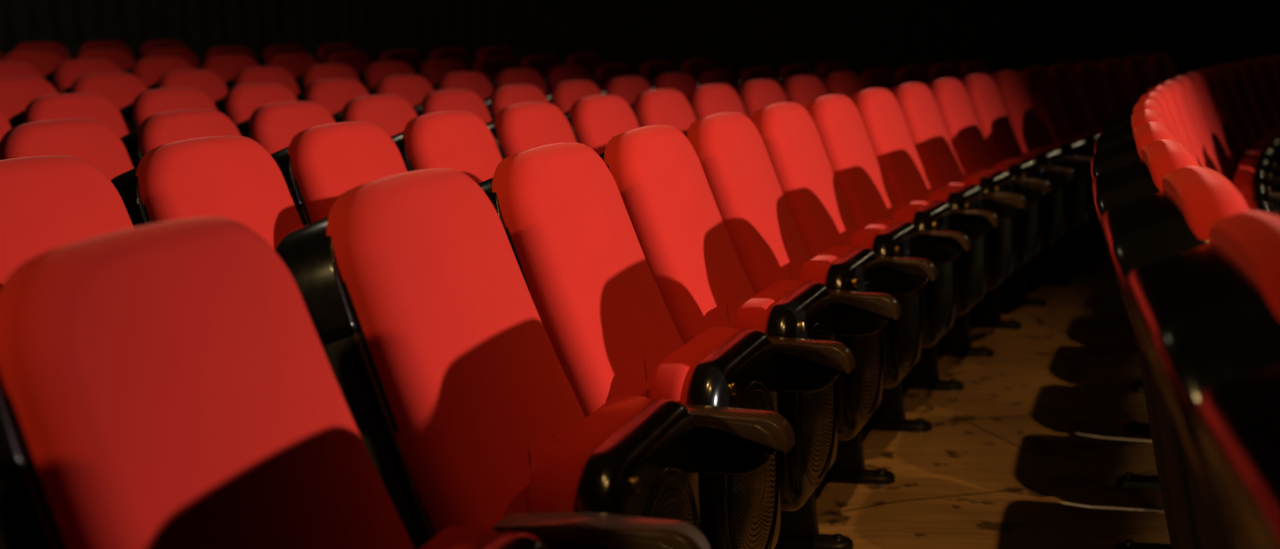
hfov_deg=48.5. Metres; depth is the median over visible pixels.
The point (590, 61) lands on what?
seat
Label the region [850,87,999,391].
seat
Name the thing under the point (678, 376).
seat cushion
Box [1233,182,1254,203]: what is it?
seat cushion
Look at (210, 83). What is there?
seat
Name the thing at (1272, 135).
seat cushion
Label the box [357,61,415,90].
seat
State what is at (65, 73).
seat
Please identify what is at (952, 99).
cushion
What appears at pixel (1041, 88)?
cushion
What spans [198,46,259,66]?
seat
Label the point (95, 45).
seat
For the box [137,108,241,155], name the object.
cushion
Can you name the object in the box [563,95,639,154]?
seat
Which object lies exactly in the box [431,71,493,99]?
seat
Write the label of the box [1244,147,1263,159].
seat cushion
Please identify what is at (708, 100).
seat
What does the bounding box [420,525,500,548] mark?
seat cushion
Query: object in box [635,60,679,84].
seat
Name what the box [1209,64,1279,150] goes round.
seat
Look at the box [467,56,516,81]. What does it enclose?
seat
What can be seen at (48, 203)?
seat
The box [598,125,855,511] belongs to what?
seat
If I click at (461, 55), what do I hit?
seat
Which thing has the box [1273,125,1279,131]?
seat cushion
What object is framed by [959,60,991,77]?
seat
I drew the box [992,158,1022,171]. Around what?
seat cushion
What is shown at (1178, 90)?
cushion
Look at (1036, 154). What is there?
seat cushion
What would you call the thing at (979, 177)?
seat cushion
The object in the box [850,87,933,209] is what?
cushion
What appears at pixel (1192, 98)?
cushion
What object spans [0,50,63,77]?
seat
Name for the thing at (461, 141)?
seat
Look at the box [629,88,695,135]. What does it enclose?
seat
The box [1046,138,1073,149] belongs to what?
seat cushion
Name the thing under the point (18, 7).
trim
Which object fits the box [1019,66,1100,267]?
seat
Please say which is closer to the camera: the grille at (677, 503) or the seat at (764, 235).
the grille at (677, 503)
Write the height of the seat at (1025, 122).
1.017 m
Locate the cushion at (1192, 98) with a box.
[1169,75,1231,181]
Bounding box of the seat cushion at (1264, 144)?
[1252,138,1271,149]
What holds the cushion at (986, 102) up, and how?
on the seat at (986, 102)
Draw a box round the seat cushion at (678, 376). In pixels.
[649,326,739,405]
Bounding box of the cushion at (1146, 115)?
[1130,108,1168,129]
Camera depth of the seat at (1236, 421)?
0.87 m
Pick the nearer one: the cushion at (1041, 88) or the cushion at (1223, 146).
the cushion at (1223, 146)
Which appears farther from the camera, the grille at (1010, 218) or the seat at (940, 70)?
the seat at (940, 70)
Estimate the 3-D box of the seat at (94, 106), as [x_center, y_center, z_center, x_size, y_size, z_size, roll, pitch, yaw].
[-1.929,-0.161,5.227,0.608,1.017,0.574,0,9,23]
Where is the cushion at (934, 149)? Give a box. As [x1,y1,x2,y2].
[891,82,965,191]
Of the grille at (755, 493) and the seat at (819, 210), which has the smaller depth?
the grille at (755, 493)
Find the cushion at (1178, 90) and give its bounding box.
[1158,80,1215,170]
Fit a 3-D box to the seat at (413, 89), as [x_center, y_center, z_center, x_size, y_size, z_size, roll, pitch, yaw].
[-1.036,-0.504,7.194,0.608,1.017,0.574,1,9,27]
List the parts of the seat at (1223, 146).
armrest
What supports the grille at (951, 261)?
attached to the seat at (867, 195)
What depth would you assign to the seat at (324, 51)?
10.72 m
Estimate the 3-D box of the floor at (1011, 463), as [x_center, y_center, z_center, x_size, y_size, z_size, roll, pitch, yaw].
[4.603,-0.601,11.486,27.595,0.400,71.199,4,11,40]
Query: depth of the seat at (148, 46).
10.50 m
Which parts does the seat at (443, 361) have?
armrest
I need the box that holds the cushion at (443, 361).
[326,168,585,536]
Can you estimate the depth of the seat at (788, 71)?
9.20 m
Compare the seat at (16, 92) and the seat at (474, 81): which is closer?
the seat at (16, 92)
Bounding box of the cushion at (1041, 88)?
[1019,66,1074,143]
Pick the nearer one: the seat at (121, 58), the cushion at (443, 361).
the cushion at (443, 361)
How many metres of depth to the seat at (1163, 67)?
9.63 m
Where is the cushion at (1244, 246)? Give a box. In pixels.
[1208,211,1279,319]
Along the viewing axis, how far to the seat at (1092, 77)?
8.28 m
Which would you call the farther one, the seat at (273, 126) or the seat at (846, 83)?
the seat at (846, 83)
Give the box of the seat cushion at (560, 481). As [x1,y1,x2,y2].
[526,394,651,511]
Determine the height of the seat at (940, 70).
1.017 m
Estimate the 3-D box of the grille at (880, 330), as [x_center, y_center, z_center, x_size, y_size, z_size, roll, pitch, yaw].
[0.567,0.189,3.521,0.002,0.287,0.308,0,9,21]
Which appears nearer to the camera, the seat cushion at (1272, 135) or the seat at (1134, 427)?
the seat at (1134, 427)
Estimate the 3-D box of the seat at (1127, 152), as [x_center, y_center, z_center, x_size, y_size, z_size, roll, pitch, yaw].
[1.234,0.197,2.881,0.608,1.017,0.574,-1,9,18]
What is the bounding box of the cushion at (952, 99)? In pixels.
[927,77,994,176]
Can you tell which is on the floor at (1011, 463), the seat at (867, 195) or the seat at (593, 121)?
the seat at (867, 195)
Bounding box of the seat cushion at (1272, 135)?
[1262,131,1279,140]
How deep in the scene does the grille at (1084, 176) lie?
6.92 m
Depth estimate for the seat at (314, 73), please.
8.03 m
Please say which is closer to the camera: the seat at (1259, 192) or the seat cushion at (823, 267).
the seat cushion at (823, 267)
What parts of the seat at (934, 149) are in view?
armrest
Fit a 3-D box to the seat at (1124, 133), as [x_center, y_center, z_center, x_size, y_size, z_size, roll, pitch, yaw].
[1.406,0.112,3.393,0.608,1.017,0.574,0,9,19]
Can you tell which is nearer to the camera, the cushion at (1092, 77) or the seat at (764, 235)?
the seat at (764, 235)
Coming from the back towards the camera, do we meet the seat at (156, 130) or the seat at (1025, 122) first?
the seat at (1025, 122)
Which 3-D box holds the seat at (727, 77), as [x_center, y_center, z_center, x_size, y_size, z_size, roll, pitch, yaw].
[0.625,-0.695,8.337,0.608,1.017,0.574,2,10,30]
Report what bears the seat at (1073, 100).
on the floor at (1011, 463)
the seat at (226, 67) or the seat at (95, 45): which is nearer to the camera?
the seat at (226, 67)
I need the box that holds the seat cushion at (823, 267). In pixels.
[798,245,853,285]
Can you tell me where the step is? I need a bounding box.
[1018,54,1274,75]
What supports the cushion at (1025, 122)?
on the seat at (1025, 122)
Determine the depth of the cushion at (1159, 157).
2.24 m
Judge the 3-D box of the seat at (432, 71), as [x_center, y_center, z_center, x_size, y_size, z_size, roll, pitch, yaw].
[-1.093,-0.864,9.037,0.608,1.017,0.574,1,10,30]
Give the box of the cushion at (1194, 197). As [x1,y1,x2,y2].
[1162,165,1249,243]
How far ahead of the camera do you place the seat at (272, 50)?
10.27 m
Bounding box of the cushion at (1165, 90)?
[1147,85,1201,166]
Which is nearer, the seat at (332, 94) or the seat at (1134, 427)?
the seat at (1134, 427)
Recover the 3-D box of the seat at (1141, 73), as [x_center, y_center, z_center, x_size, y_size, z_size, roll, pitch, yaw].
[3.401,-0.918,9.252,0.608,1.017,0.574,3,10,35]
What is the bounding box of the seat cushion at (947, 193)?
[928,182,965,202]
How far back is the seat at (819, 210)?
3.89 m
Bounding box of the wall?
[1,0,1279,76]
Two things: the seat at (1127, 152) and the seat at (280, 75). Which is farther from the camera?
the seat at (280, 75)
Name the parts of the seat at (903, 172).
armrest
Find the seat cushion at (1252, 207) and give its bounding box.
[1245,200,1257,211]
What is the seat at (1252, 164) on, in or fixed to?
on the floor at (1118, 514)
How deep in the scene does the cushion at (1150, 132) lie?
2.77 m
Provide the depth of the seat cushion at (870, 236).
3.87 m
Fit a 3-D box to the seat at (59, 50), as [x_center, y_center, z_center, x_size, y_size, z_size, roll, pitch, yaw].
[-3.914,-1.066,9.613,0.608,1.017,0.574,1,10,28]
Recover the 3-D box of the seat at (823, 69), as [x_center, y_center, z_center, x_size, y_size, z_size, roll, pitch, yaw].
[1.479,-0.949,9.715,0.608,1.017,0.574,2,10,33]
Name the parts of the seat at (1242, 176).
armrest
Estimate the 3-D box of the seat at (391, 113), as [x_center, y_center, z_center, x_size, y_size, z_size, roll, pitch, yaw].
[-0.837,-0.183,5.448,0.608,1.017,0.574,0,9,24]
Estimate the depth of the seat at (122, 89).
6.62 m
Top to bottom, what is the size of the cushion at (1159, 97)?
0.636 m
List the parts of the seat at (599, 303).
armrest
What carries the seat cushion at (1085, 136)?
on the seat at (1040, 83)
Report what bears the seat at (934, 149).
on the floor at (1011, 463)
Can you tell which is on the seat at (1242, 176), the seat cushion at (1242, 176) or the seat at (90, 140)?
the seat cushion at (1242, 176)
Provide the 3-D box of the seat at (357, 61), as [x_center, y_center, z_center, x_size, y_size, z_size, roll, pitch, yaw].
[-1.802,-0.992,9.534,0.608,1.017,0.574,2,10,30]
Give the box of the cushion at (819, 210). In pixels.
[751,102,858,258]
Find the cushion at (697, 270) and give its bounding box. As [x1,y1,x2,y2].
[604,125,755,344]
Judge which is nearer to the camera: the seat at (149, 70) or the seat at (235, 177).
the seat at (235, 177)
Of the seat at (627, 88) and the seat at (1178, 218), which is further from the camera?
the seat at (627, 88)
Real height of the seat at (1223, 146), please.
1.017 m
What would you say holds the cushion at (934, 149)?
on the seat at (934, 149)
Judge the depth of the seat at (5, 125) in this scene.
4.90 m
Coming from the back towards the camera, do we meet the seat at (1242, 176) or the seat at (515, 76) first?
the seat at (515, 76)
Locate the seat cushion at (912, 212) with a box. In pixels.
[891,199,932,223]
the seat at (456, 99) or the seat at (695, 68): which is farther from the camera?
the seat at (695, 68)
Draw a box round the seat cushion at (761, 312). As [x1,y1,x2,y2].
[734,279,803,333]
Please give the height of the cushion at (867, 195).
0.636 m
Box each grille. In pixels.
[650,486,694,525]
[734,396,777,548]
[802,336,834,471]
[855,330,881,407]
[897,290,919,362]
[934,261,953,325]
[966,235,984,296]
[996,217,1012,271]
[1024,201,1038,252]
[1049,186,1063,234]
[1074,175,1087,220]
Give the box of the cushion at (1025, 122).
[991,69,1049,152]
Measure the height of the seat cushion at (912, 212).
0.433 m
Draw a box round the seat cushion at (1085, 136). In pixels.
[1071,131,1097,140]
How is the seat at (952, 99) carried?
on the floor at (1011, 463)
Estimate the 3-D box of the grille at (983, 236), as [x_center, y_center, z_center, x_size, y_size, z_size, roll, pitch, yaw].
[1.183,-0.066,5.003,0.002,0.287,0.308,1,9,25]
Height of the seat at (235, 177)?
1.017 m
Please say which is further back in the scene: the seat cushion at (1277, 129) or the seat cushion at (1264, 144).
the seat cushion at (1277, 129)
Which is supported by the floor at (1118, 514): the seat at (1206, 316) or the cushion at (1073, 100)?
the seat at (1206, 316)
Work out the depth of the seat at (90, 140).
3.95 m
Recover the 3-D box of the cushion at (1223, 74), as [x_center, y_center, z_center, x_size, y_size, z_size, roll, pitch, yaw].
[3.096,-0.767,7.370,0.262,0.636,0.492,1,10,29]
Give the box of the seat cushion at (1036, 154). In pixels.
[1020,148,1048,159]
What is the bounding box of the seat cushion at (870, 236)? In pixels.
[848,219,895,249]
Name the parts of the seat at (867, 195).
armrest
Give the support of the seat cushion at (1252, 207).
on the seat at (1134, 427)
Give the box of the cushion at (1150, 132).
[1132,121,1176,159]
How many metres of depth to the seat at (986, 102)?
6.34 m
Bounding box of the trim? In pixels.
[0,0,1279,77]
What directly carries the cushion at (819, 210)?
on the seat at (819, 210)
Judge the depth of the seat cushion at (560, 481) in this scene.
1.84 m
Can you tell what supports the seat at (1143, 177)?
on the floor at (1118, 514)
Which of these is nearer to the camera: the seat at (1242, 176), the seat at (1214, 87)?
the seat at (1242, 176)
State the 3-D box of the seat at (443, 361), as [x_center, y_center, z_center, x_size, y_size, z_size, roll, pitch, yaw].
[-0.138,0.360,2.006,0.608,1.017,0.574,-1,9,17]
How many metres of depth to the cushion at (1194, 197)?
1.71 m
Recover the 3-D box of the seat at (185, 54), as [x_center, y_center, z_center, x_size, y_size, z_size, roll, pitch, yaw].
[-2.958,-0.993,9.387,0.608,1.017,0.574,1,10,29]
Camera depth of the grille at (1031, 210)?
5.97 m
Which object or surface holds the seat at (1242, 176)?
on the floor at (1118, 514)
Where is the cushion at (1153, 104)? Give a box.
[1132,99,1174,135]
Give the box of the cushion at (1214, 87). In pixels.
[1194,68,1247,165]
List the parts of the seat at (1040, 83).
armrest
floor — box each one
[813,238,1134,548]
[1087,335,1170,548]
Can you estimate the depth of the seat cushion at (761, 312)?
2.86 m
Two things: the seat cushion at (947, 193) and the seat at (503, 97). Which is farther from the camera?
the seat at (503, 97)
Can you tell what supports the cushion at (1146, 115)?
on the seat at (1124, 133)
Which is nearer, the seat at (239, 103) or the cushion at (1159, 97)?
the cushion at (1159, 97)
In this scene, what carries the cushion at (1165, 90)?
on the seat at (1259, 192)
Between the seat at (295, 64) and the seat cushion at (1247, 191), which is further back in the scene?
the seat at (295, 64)
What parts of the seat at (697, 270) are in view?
armrest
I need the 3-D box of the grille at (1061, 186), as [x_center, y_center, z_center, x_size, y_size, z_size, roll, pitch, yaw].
[1.892,-0.321,6.449,0.002,0.287,0.308,1,9,28]
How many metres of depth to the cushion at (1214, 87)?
6.77 m
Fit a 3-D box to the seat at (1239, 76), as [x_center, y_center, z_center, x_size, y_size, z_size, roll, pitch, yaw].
[3.433,-0.658,7.797,0.608,1.017,0.574,2,10,30]
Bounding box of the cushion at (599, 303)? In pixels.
[491,142,683,417]
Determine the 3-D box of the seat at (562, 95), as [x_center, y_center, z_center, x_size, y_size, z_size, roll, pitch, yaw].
[-0.147,-0.440,6.914,0.608,1.017,0.574,1,9,27]
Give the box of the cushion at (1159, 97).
[1138,91,1184,145]
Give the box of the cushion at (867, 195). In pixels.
[805,94,897,230]
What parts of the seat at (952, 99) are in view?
armrest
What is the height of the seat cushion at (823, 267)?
0.433 m
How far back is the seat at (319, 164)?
3.42 m
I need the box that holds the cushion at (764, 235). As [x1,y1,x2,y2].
[686,112,810,295]
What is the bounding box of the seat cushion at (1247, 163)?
[1237,157,1258,172]
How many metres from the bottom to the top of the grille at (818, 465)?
0.287 m
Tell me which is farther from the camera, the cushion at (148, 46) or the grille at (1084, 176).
the cushion at (148, 46)
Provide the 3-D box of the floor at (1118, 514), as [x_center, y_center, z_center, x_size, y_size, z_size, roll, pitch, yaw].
[10.893,-0.324,7.286,13.536,0.354,45.019,4,11,40]
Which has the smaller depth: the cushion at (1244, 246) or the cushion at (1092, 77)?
the cushion at (1244, 246)
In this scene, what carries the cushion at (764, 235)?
on the seat at (764, 235)
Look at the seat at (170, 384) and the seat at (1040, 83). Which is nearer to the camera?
the seat at (170, 384)
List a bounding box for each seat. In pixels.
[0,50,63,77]
[0,61,42,78]
[0,75,58,120]
[0,111,11,140]
[0,118,133,180]
[0,155,133,287]
[0,216,549,548]
[8,93,128,138]
[10,42,72,61]
[42,58,121,94]
[59,72,148,109]
[71,41,136,63]
[74,49,134,73]
[110,135,303,249]
[118,87,217,132]
[120,108,241,168]
[123,56,193,87]
[133,40,189,61]
[136,47,200,69]
[147,69,228,102]
[194,54,258,83]
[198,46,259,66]
[213,82,298,125]
[224,66,299,95]
[234,101,335,154]
[256,44,309,65]
[259,53,319,78]
[270,121,407,225]
[274,168,710,548]
[294,64,360,93]
[295,78,370,115]
[310,43,359,63]
[319,51,373,74]
[331,94,417,136]
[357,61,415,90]
[367,74,434,106]
[373,49,425,71]
[390,110,501,183]
[412,88,491,123]
[414,59,468,85]
[424,47,473,68]
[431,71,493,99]
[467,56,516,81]
[471,46,519,64]
[478,142,795,548]
[482,84,548,120]
[485,101,576,159]
[489,68,547,94]
[515,54,563,77]
[542,65,594,92]
[544,79,602,113]
[561,53,605,74]
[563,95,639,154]
[590,63,638,88]
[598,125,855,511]
[599,75,652,105]
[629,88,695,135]
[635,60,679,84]
[649,73,698,96]
[676,58,718,80]
[685,84,746,120]
[685,112,901,548]
[695,69,741,91]
[736,79,788,120]
[737,66,781,86]
[751,102,938,485]
[776,64,816,85]
[780,74,827,108]
[805,94,970,432]
[813,61,850,82]
[821,71,864,98]
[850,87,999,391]
[859,68,899,92]
[891,82,1026,357]
[894,65,932,85]
[927,77,1051,329]
[928,63,962,81]
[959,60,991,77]
[960,73,1075,305]
[991,69,1091,285]
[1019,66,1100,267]
[1046,63,1108,252]
[1073,60,1118,238]
[1090,121,1176,452]
[1091,138,1199,548]
[1094,108,1171,548]
[1098,58,1137,111]
[1100,99,1174,490]
[1100,165,1249,548]
[1109,91,1274,435]
[1121,85,1279,392]
[1122,55,1158,97]
[1125,211,1279,548]
[1134,80,1279,210]
[1146,53,1178,85]
[1169,75,1279,192]
[1182,72,1279,183]
[1193,365,1279,548]
[1194,68,1279,165]
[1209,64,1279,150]
[1223,62,1279,140]
[1237,59,1279,131]
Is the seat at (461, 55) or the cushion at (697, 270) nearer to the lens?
the cushion at (697, 270)
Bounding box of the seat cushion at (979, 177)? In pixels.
[961,169,994,185]
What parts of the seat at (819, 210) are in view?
armrest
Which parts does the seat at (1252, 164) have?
armrest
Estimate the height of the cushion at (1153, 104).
0.636 m
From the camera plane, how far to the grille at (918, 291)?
4.02 m
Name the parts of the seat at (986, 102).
armrest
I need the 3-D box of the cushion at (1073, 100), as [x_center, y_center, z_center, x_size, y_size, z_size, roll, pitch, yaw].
[2.450,-0.861,7.940,0.262,0.636,0.492,2,10,31]
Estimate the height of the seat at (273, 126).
1.017 m
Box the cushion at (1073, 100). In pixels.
[1046,63,1098,135]
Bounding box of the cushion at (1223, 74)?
[1209,64,1257,150]
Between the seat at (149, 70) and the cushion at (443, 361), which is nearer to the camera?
the cushion at (443, 361)
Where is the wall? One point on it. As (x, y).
(6, 5)
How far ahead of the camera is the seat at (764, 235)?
3.39 m
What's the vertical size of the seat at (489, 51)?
1.017 m
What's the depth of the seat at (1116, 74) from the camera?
8.74 m
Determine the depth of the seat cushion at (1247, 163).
5.73 m
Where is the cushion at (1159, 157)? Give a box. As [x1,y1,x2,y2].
[1141,138,1199,191]
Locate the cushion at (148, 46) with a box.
[140,40,189,56]
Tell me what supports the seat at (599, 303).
on the floor at (1011, 463)
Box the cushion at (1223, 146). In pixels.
[1182,72,1238,183]
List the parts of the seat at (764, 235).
armrest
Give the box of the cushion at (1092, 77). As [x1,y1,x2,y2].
[1073,60,1118,127]
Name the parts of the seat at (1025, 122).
armrest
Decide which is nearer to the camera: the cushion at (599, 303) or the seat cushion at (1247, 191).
the cushion at (599, 303)
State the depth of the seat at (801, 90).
6.90 m
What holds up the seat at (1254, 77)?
on the floor at (1118, 514)
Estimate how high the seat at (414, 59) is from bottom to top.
1.017 m
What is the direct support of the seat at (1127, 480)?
on the floor at (1118, 514)
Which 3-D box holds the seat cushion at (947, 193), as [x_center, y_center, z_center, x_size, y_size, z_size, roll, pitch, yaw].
[1.101,-0.093,5.036,0.074,0.433,0.453,1,9,25]
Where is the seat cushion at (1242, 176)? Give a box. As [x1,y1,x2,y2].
[1233,169,1254,186]
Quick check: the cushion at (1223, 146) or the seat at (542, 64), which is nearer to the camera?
the cushion at (1223, 146)
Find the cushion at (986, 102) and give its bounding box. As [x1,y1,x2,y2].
[960,73,1023,163]

